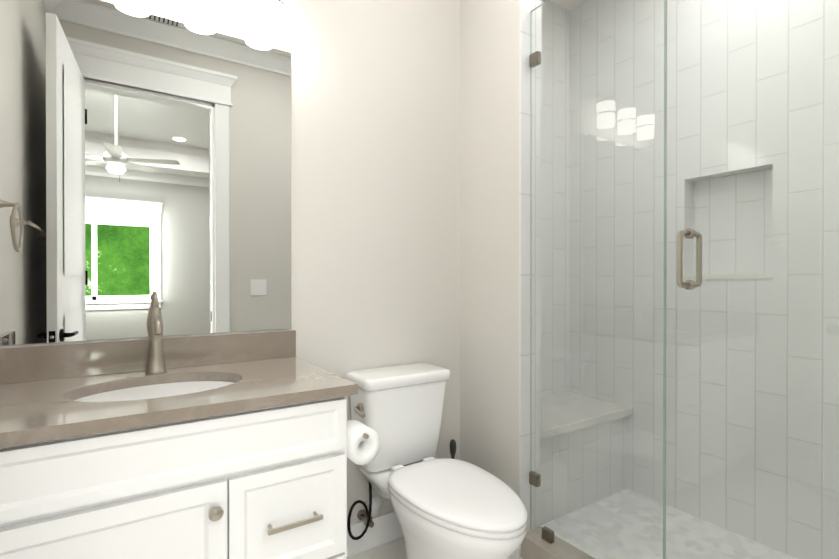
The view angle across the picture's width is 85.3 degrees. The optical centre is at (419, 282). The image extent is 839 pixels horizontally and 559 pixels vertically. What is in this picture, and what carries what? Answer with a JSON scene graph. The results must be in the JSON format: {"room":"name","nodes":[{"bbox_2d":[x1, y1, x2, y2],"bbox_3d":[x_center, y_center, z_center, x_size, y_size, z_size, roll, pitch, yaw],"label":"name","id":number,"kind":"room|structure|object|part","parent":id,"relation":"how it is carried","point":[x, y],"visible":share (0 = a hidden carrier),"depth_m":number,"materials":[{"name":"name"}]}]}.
{"room":"bathroom","nodes":[
{"label":"bathroom","id":0,"kind":"room"},
{"bbox_2d":[0,0,459,524],"bbox_3d":[-0.581,-0.263,1.846,2.040,2.880,0.126,0,0,-33],"label":"wall","id":1,"kind":"structure","parent":0,"point":[144,156],"depth_m":1.71,"materials":[{"name":"white paint"}]},
{"bbox_2d":[190,0,285,32],"bbox_3d":[-0.741,-1.069,1.585,0.580,0.230,0.139,0,0,-33],"label":"sconce","id":2,"kind":"object","parent":1,"relation":"attached to","point":[270,16],"visible":0.98,"depth_m":1.64,"materials":[{"name":"white glass"}]},
{"bbox_3d":[-0.734,-1.026,1.573,0.108,0.145,0.108,0,0,-33],"label":"lamp shade","id":3,"kind":"part","parent":2,"relation":"part of","materials":[{"name":"white glass"}]},
{"bbox_3d":[-0.554,-1.027,1.691,0.108,0.145,0.108,0,0,-33],"label":"lamp shade","id":4,"kind":"part","parent":2,"relation":"part of","materials":[{"name":"white glass"}]},
{"bbox_2d":[347,511,403,556],"bbox_3d":[-0.151,1.111,2.056,0.856,0.130,0.015,0,0,-33],"label":"baseboard","id":5,"kind":"structure","parent":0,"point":[385,528],"depth_m":2.02,"materials":[{"name":"white"}]},
{"bbox_2d":[347,537,522,558],"bbox_3d":[0.278,1.204,1.414,3.200,0.050,2.160,0,0,-33],"label":"floor","id":6,"kind":"structure","parent":0,"point":[394,549],"depth_m":1.98,"materials":[{"name":"tile"}]},
{"bbox_2d":[0,292,380,558],"bbox_3d":[-0.690,0.606,1.348,1.063,1.146,0.599,0,0,-33],"label":"bathroom vanity","id":7,"kind":"object","parent":6,"relation":"on","point":[156,445],"visible":1,"depth_m":1.18,"materials":[{"name":"white wood"}]},
{"bbox_3d":[-0.738,0.787,1.014,0.576,0.557,0.020,0,0,-33],"label":"door","id":8,"kind":"part","parent":7,"relation":"part of","materials":[{"name":"white wood"}]},
{"bbox_2d":[0,330,295,383],"bbox_3d":[-0.895,0.246,1.558,0.952,0.105,0.020,0,0,-33],"label":"backsplash","id":9,"kind":"structure","parent":7,"relation":"on","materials":[{"name":"beige stone"}]},
{"bbox_2d":[0,357,357,447],"bbox_3d":[-0.740,0.314,1.322,0.952,0.030,0.586,0,0,-33],"label":"countertop","id":10,"kind":"structure","parent":7,"relation":"on","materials":[{"name":"beige stone"}]},
{"bbox_2d":[145,292,165,373],"bbox_3d":[-0.843,0.165,1.462,0.060,0.266,0.172,0,0,-33],"label":"faucet","id":11,"kind":"object","parent":10,"relation":"on","point":[155,347],"depth_m":1.49,"materials":[{"name":"silver metal"}]},
{"bbox_3d":[-0.507,0.573,1.133,0.035,0.035,0.032,0,0,-33],"label":"knob","id":12,"kind":"part","parent":7,"relation":"part of","materials":[{"name":"silver metal"}]},
{"bbox_3d":[-0.357,0.651,1.263,0.323,0.287,0.020,0,0,-33],"label":"drawer","id":13,"kind":"part","parent":7,"relation":"part of","materials":[{"name":"white wood"}]},
{"bbox_3d":[-0.357,0.934,1.264,0.323,0.260,0.020,0,0,-33],"label":"drawer","id":14,"kind":"part","parent":7,"relation":"part of","materials":[{"name":"white wood"}]},
{"bbox_2d":[346,363,527,558],"bbox_3d":[0.062,0.780,1.709,0.443,0.796,0.821,0,0,-33],"label":"toilet","id":15,"kind":"object","parent":6,"relation":"on","point":[447,508],"visible":0.98,"depth_m":1.72,"materials":[{"name":"white ceramic"}]},
{"bbox_3d":[-0.235,0.508,1.785,0.030,0.025,0.093,0,0,-33],"label":"lever arm","id":16,"kind":"part","parent":15,"relation":"part of"},
{"bbox_3d":[-0.090,0.602,1.966,0.395,0.348,0.205,0,0,-33],"label":"tank","id":17,"kind":"part","parent":15,"relation":"part of","materials":[{"name":"white ceramic"}]},
{"bbox_3d":[-0.088,0.404,1.963,0.416,0.047,0.222,0,0,-33],"label":"tank lid","id":18,"kind":"part","parent":15,"relation":"part of","materials":[{"name":"white ceramic"}]},
{"bbox_3d":[0.141,0.760,1.613,0.378,0.021,0.570,0,0,-33],"label":"seat","id":19,"kind":"part","parent":15,"relation":"part of","materials":[{"name":"white plastic"}]},
{"bbox_3d":[0.142,0.736,1.612,0.380,0.024,0.572,0,0,-33],"label":"seat lid","id":20,"kind":"part","parent":15,"relation":"part of","materials":[{"name":"white plastic"}]},
{"bbox_3d":[0.139,0.976,1.618,0.372,0.405,0.580,0,0,-33],"label":"bowl","id":21,"kind":"part","parent":15,"relation":"part of","materials":[{"name":"white ceramic"}]},
{"bbox_2d":[449,439,455,458],"bbox_3d":[0.158,0.958,2.147,0.124,0.435,0.124,0,0,-33],"label":"plunger","id":22,"kind":"object","parent":6,"relation":"on","point":[452,446],"visible":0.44,"depth_m":2.13,"materials":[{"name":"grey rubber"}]},
{"bbox_2d":[541,488,796,558],"bbox_3d":[1.101,1.167,1.892,0.820,0.020,1.820,0,0,-33],"label":"shower floor","id":23,"kind":"structure","parent":6,"relation":"on","point":[714,538],"depth_m":2.09,"materials":[{"name":"grey tile"}]},
{"bbox_2d":[541,416,626,524],"bbox_3d":[0.715,0.944,2.490,0.812,0.420,0.395,0,0,-33],"label":"bench","id":24,"kind":"object","parent":23,"relation":"on","point":[615,456],"depth_m":2.33,"materials":[{"name":"tile"}]},
{"bbox_2d":[541,392,631,439],"bbox_3d":[0.723,0.714,2.476,0.812,0.040,0.425,0,0,-33],"label":"bench","id":25,"kind":"object","parent":24,"relation":"on","point":[569,419],"depth_m":2.44,"materials":[{"name":"stone"}]},
{"bbox_2d":[460,0,519,494],"bbox_3d":[0.366,-0.264,2.152,0.120,2.880,0.410,0,0,-33],"label":"wall","id":26,"kind":"structure","parent":0,"point":[489,223],"depth_m":2.10,"materials":[{"name":"white paint"}]},
{"bbox_2d":[513,548,519,557],"bbox_3d":[0.316,1.111,2.111,0.015,0.130,0.403,0,0,-33],"label":"baseboard","id":27,"kind":"structure","parent":26,"relation":"attached to","point":[516,553],"depth_m":1.94,"materials":[{"name":"white"}]},
{"bbox_2d":[519,0,540,556],"bbox_3d":[0.480,-0.264,1.977,0.122,2.880,0.008,0,0,-33],"label":"wall","id":28,"kind":"structure","parent":26,"relation":"attached to","point":[527,7],"depth_m":1.97,"materials":[{"name":"white tile"}]},
{"bbox_2d":[540,0,541,525],"bbox_3d":[0.400,-0.265,2.217,0.008,2.880,0.498,0,0,-33],"label":"tile","id":29,"kind":"structure","parent":26,"relation":"attached to","point":[541,253],"depth_m":2.01,"materials":[{"name":"white tile"}]},
{"bbox_2d":[521,526,594,558],"bbox_3d":[0.844,1.129,1.426,0.120,0.100,1.322,0,0,-33],"label":"sill","id":30,"kind":"structure","parent":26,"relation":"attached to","point":[534,545],"depth_m":1.87,"materials":[{"name":"beige stone"}]},
{"bbox_2d":[529,0,838,558],"bbox_3d":[0.843,-0.044,1.422,0.135,2.246,1.317,0,0,-33],"label":"glass","id":31,"kind":"object","parent":30,"relation":"on","point":[535,477],"visible":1,"depth_m":1.48,"materials":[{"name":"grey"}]},
{"bbox_3d":[0.802,-0.048,1.484,0.008,2.236,0.001,0,0,-33],"label":"edge door","id":32,"kind":"part","parent":31,"relation":"part of","materials":[{"name":"grey"}]},
{"bbox_3d":[0.813,-0.071,1.402,0.063,0.177,0.017,0,0,-33],"label":"handle","id":33,"kind":"part","parent":31,"relation":"part of","materials":[{"name":"silver metal"}]},
{"bbox_2d":[684,229,693,237],"bbox_3d":[0.838,-0.151,1.418,0.004,0.030,0.030,0,0,-33],"label":"washer","id":34,"kind":"object","parent":31,"relation":"in","point":[690,231],"depth_m":1.41,"materials":[{"name":"silver metal"}]},
{"bbox_2d":[685,280,693,289],"bbox_3d":[0.838,0.009,1.419,0.004,0.030,0.030,0,0,-33],"label":"washer","id":35,"kind":"object","parent":31,"relation":"in","point":[690,282],"depth_m":1.41,"materials":[{"name":"silver metal"}]},
{"bbox_3d":[0.873,-0.071,1.441,0.063,0.177,0.017,0,0,-33],"label":"handle","id":36,"kind":"part","parent":31,"relation":"part of","materials":[{"name":"silver metal"}]},
{"bbox_2d":[541,526,596,558],"bbox_3d":[0.899,1.121,1.462,0.012,0.075,1.322,0,0,-33],"label":"trim","id":37,"kind":"structure","parent":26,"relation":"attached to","point":[574,545],"depth_m":1.87,"materials":[{"name":"white metal"}]},
{"bbox_2d":[541,0,569,397],"bbox_3d":[0.621,-0.267,2.730,0.940,2.880,0.120,0,0,-33],"label":"wall","id":38,"kind":"structure","parent":0,"point":[553,212],"depth_m":2.80,"materials":[{"name":"tile"}]},
{"bbox_2d":[549,0,586,9],"bbox_3d":[0.278,-1.726,1.401,3.200,0.050,2.160,0,0,-33],"label":"ceiling","id":39,"kind":"structure","parent":0,"point":[575,3],"depth_m":2.79,"materials":[{"name":"white paint"}]},
{"bbox_2d":[569,0,838,558],"bbox_3d":[1.462,-0.265,2.193,0.120,2.880,1.940,0,0,-33],"label":"wall","id":40,"kind":"structure","parent":0,"point":[621,246],"depth_m":2.21,"materials":[{"name":"tile"}]},
{"bbox_2d":[684,274,771,278],"bbox_3d":[1.467,-0.025,2.155,0.094,0.022,0.370,0,0,-33],"label":"sill","id":41,"kind":"structure","parent":40,"relation":"on","point":[736,276],"depth_m":2.10,"materials":[{"name":"stone"}]},
{"bbox_2d":[685,0,772,181],"bbox_3d":[1.481,-1.109,2.160,0.120,1.190,0.370,0,0,-33],"label":"wall","id":42,"kind":"structure","parent":0,"point":[711,144],"depth_m":2.12,"materials":[{"name":"tile"}]},
{"bbox_2d":[693,168,772,274],"bbox_3d":[1.527,-0.275,2.194,0.050,0.480,0.370,0,0,-33],"label":"wall","id":43,"kind":"structure","parent":0,"point":[765,223],"depth_m":2.17,"materials":[{"name":"tile"}]}
]}

